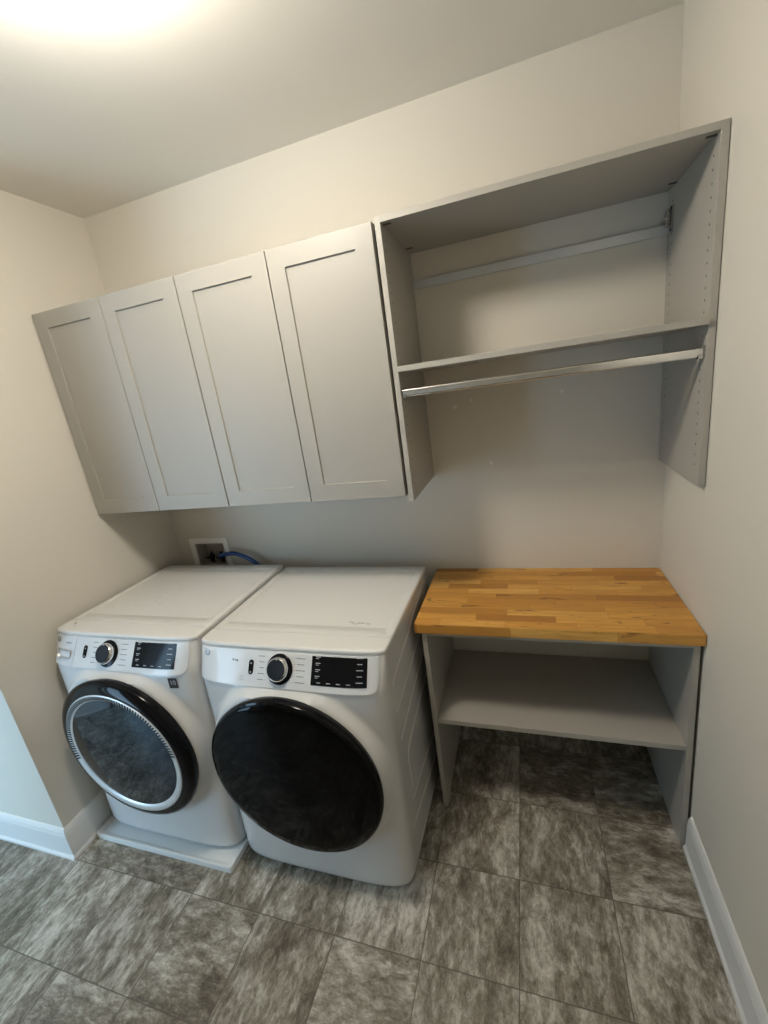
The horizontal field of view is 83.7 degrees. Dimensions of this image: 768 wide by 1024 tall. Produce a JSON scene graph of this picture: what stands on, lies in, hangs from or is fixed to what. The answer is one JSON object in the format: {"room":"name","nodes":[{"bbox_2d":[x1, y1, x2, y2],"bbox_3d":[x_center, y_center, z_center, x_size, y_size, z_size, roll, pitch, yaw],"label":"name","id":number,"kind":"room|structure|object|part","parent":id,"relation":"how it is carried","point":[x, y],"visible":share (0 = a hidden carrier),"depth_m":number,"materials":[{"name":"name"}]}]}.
{"room":"laundry room","nodes":[
{"label":"laundry room","id":0,"kind":"room"},
{"bbox_2d":[0,722,47,823],"bbox_3d":[-2.254,0.231,1.839,1.200,2.854,0.100,-3,17,18],"label":"wall","id":1,"kind":"structure","parent":0,"point":[17,797],"depth_m":1.93,"materials":[{"name":"paint"}]},
{"bbox_2d":[0,190,183,827],"bbox_3d":[-1.500,0.057,2.066,0.100,2.854,1.053,-3,17,18],"label":"wall","id":2,"kind":"structure","parent":0,"point":[61,559],"depth_m":1.90,"materials":[{"name":"paint"}]},
{"bbox_2d":[0,789,112,860],"bbox_3d":[-1.879,1.366,2.610,1.322,0.166,1.073,-3,17,18],"label":"baseboard","id":3,"kind":"structure","parent":2,"relation":"attached to","point":[69,842],"depth_m":2.00,"materials":[{"name":"white wood"}]},
{"bbox_2d":[0,0,685,218],"bbox_3d":[-1.481,-0.923,0.111,4.060,0.080,4.200,-3,17,18],"label":"ceiling","id":4,"kind":"structure","parent":0,"point":[105,105],"depth_m":1.36,"materials":[{"name":"paint"}]},
{"bbox_2d":[0,726,741,1023],"bbox_3d":[-1.240,2.036,0.415,4.060,0.080,5.300,-3,17,18],"label":"floor","id":5,"kind":"structure","parent":0,"point":[554,883],"depth_m":1.56,"materials":[{"name":"tile"}]},
{"bbox_2d":[97,815,248,872],"bbox_3d":[-0.880,1.389,2.285,0.769,0.028,0.830,-3,17,18],"label":"pan","id":6,"kind":"object","parent":5,"relation":"on","point":[222,858],"visible":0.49,"depth_m":1.91,"materials":[{"name":"white plastic"}]},
{"bbox_2d":[55,565,282,845],"bbox_3d":[-0.952,0.903,2.135,0.766,1.011,0.858,-3,17,18],"label":"washing machine","id":7,"kind":"object","parent":6,"relation":"on","point":[138,719],"visible":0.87,"depth_m":1.76,"materials":[{"name":"white painted metal"},{"name":"tinted glass"},{"name":"plastic"}]},
{"bbox_3d":[-1.384,0.591,1.857,0.173,0.105,0.078,2,19,31],"label":"detergent drawer","id":8,"kind":"part","parent":7,"relation":"part of","materials":[{"name":"grey plastic"}]},
{"bbox_3d":[-1.139,0.573,1.732,0.071,0.060,0.038,-3,17,18],"label":"knob","id":9,"kind":"part","parent":7,"relation":"part of","materials":[{"name":"black plastic"}]},
{"bbox_3d":[-1.135,0.577,1.745,0.084,0.080,0.060,-3,17,18],"label":"knob","id":10,"kind":"part","parent":7,"relation":"part of","materials":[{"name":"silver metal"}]},
{"bbox_3d":[-1.067,0.990,1.739,0.520,0.520,0.022,-3,17,18],"label":"door glass","id":11,"kind":"part","parent":7,"relation":"part of","materials":[{"name":"glass"}]},
{"bbox_3d":[-1.058,0.981,1.768,0.671,0.671,0.052,-3,17,18],"label":"door","id":12,"kind":"part","parent":7,"relation":"part of","materials":[{"name":"black"}]},
{"bbox_3d":[-1.030,0.577,1.730,0.585,0.106,0.082,-3,17,18],"label":"control panel","id":13,"kind":"part","parent":7,"relation":"part of","materials":[{"name":"grey plastic"}]},
{"bbox_3d":[-1.082,0.497,1.800,0.765,0.017,0.092,-3,17,18],"label":"lid","id":14,"kind":"part","parent":7,"relation":"part of","materials":[{"name":"white metal"}]},
{"bbox_3d":[-0.982,0.392,2.116,0.765,0.017,0.600,-3,17,18],"label":"lid","id":15,"kind":"part","parent":7,"relation":"part of","materials":[{"name":"white metal"}]},
{"bbox_2d":[201,566,438,885],"bbox_3d":[-0.217,0.883,1.921,0.766,1.010,0.844,-3,17,18],"label":"dryer","id":16,"kind":"object","parent":5,"relation":"on","point":[324,742],"visible":1,"depth_m":1.57,"materials":[{"name":"white metal"}]},
{"bbox_3d":[-0.381,0.554,1.503,0.071,0.060,0.038,-3,17,18],"label":"knob","id":17,"kind":"part","parent":16,"relation":"part of","materials":[{"name":"black plastic"}]},
{"bbox_3d":[-0.376,0.557,1.516,0.084,0.080,0.060,-3,17,18],"label":"knob","id":18,"kind":"part","parent":16,"relation":"part of","materials":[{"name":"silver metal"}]},
{"bbox_3d":[-0.369,0.558,1.546,0.744,0.106,0.106,-3,17,18],"label":"control panel","id":19,"kind":"part","parent":16,"relation":"part of","materials":[{"name":"grey plastic"}]},
{"bbox_3d":[-0.349,0.479,1.580,0.765,0.017,0.092,-3,17,18],"label":"lid","id":20,"kind":"part","parent":16,"relation":"part of","materials":[{"name":"white metal"}]},
{"bbox_3d":[-0.333,0.969,1.530,0.659,0.659,0.017,-3,17,18],"label":"door glass","id":21,"kind":"part","parent":16,"relation":"part of","materials":[{"name":"black glass"}]},
{"bbox_3d":[-0.325,0.961,1.554,0.682,0.682,0.040,-3,17,18],"label":"door","id":22,"kind":"part","parent":16,"relation":"part of","materials":[{"name":"black"}]},
{"bbox_3d":[-0.249,0.373,1.895,0.765,0.017,0.600,-3,17,18],"label":"lid","id":23,"kind":"part","parent":16,"relation":"part of","materials":[{"name":"white metal"}]},
{"bbox_2d":[422,633,700,846],"bbox_3d":[0.729,0.808,1.907,0.940,0.904,0.503,-3,17,18],"label":"shelf unit","id":24,"kind":"object","parent":5,"relation":"on","point":[651,703],"visible":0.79,"depth_m":1.81,"materials":[{"name":"grey wood"}]},
{"bbox_3d":[0.292,0.828,2.053,0.019,0.904,0.503,-3,17,18],"label":"panel","id":25,"kind":"part","parent":24,"relation":"part of","materials":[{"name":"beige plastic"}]},
{"bbox_2d":[414,568,706,645],"bbox_3d":[0.655,0.360,1.773,0.973,0.041,0.520,-3,17,18],"label":"countertop","id":26,"kind":"structure","parent":24,"relation":"on","point":[622,605],"depth_m":1.68,"materials":[{"name":"brown wood"}]},
{"bbox_3d":[0.665,0.390,1.776,0.902,0.019,0.483,-3,17,18],"label":"panel","id":27,"kind":"part","parent":24,"relation":"part of","materials":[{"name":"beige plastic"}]},
{"bbox_3d":[0.727,0.792,1.903,0.900,0.022,0.495,-3,17,18],"label":"shelf","id":28,"kind":"part","parent":24,"relation":"part of","materials":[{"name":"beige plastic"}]},
{"bbox_3d":[1.165,0.787,1.761,0.019,0.904,0.503,-3,17,18],"label":"panel","id":29,"kind":"part","parent":24,"relation":"part of","materials":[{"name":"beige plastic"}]},
{"bbox_2d":[84,3,684,660],"bbox_3d":[-0.073,-0.177,2.169,2.760,2.854,0.100,-3,17,18],"label":"wall","id":30,"kind":"structure","parent":0,"point":[563,471],"depth_m":1.78,"materials":[{"name":"paint"}]},
{"bbox_2d":[32,276,229,513],"bbox_3d":[-1.052,-0.509,2.076,0.781,0.920,0.430,-3,17,18],"label":"upper cabinet","id":31,"kind":"object","parent":30,"relation":"attached to","point":[121,363],"visible":0.82,"depth_m":1.87,"materials":[{"name":"grey wood"}]},
{"bbox_3d":[-1.296,-0.438,1.950,0.389,0.920,0.017,-3,17,18],"label":"door","id":32,"kind":"part","parent":31,"relation":"part of","materials":[{"name":"beige laminate"}]},
{"bbox_3d":[-0.925,-0.455,1.826,0.386,0.920,0.017,-3,17,18],"label":"door","id":33,"kind":"part","parent":31,"relation":"part of","materials":[{"name":"beige laminate"}]},
{"bbox_2d":[189,538,233,564],"bbox_3d":[-1.016,0.246,2.599,0.272,0.218,0.093,-3,17,18],"label":"outlet box","id":34,"kind":"object","parent":30,"relation":"attached to","point":[208,550],"visible":0.77,"depth_m":2.60,"materials":[{"name":"white plastic"}]},
{"bbox_2d":[218,551,260,564],"bbox_3d":[-0.803,0.496,2.516,0.416,0.581,0.078,2,19,33],"label":"hose","id":35,"kind":"object","parent":34,"relation":"attached to","point":[239,554],"visible":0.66,"depth_m":2.41,"materials":[{"name":"blue rubber"}]},
{"bbox_2d":[174,221,407,506],"bbox_3d":[-0.298,-0.544,1.824,0.803,0.920,0.430,-3,17,18],"label":"upper cabinet","id":36,"kind":"object","parent":30,"relation":"attached to","point":[290,346],"visible":0.85,"depth_m":1.61,"materials":[{"name":"grey wood"}]},
{"bbox_3d":[-0.547,-0.473,1.700,0.399,0.920,0.017,-3,17,18],"label":"door","id":37,"kind":"part","parent":36,"relation":"part of","materials":[{"name":"beige laminate"}]},
{"bbox_3d":[-0.166,-0.491,1.573,0.397,0.920,0.017,-3,17,18],"label":"door","id":38,"kind":"part","parent":36,"relation":"part of","materials":[{"name":"beige laminate"}]},
{"bbox_2d":[374,118,730,500],"bbox_3d":[0.544,-0.578,1.545,0.956,0.954,0.431,-3,17,18],"label":"open shelf unit","id":39,"kind":"object","parent":30,"relation":"attached to","point":[691,164],"visible":0.99,"depth_m":1.40,"materials":[{"name":"grey wood"}]},
{"bbox_3d":[0.101,-0.559,1.698,0.019,0.954,0.421,-3,17,18],"label":"panel","id":40,"kind":"part","parent":39,"relation":"part of","materials":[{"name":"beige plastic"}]},
{"bbox_3d":[0.558,-0.965,1.641,0.916,0.034,0.012,-3,17,18],"label":"hanging rail","id":41,"kind":"part","parent":39,"relation":"part of","materials":[{"name":"silver metal"}]},
{"bbox_3d":[0.481,-1.025,1.422,0.918,0.019,0.421,-3,17,18],"label":"panel","id":42,"kind":"part","parent":39,"relation":"part of","materials":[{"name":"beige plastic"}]},
{"bbox_2d":[401,345,705,398],"bbox_3d":[0.501,-0.448,1.400,0.917,0.042,0.028,-3,17,18],"label":"closet rod","id":43,"kind":"object","parent":39,"relation":"attached to","point":[698,353],"visible":1,"depth_m":1.37,"materials":[{"name":"silver metal"}]},
{"bbox_3d":[0.542,-0.582,1.542,0.916,0.019,0.427,-3,17,18],"label":"shelf","id":44,"kind":"part","parent":39,"relation":"part of","materials":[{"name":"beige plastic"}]},
{"bbox_3d":[0.989,-0.601,1.402,0.019,0.954,0.421,-3,17,18],"label":"panel","id":45,"kind":"part","parent":39,"relation":"part of","materials":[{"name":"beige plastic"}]},
{"bbox_2d":[660,0,767,1012],"bbox_3d":[0.581,0.400,-0.159,0.100,2.854,4.100,-3,17,18],"label":"wall","id":46,"kind":"structure","parent":0,"point":[714,554],"depth_m":1.16,"materials":[{"name":"paint"}]},
{"bbox_2d":[683,817,767,1023],"bbox_3d":[0.647,1.744,0.042,0.022,0.166,3.488,-3,17,18],"label":"baseboard","id":47,"kind":"structure","parent":46,"relation":"attached to","point":[748,1000],"depth_m":1.32,"materials":[{"name":"white wood"}]}
]}

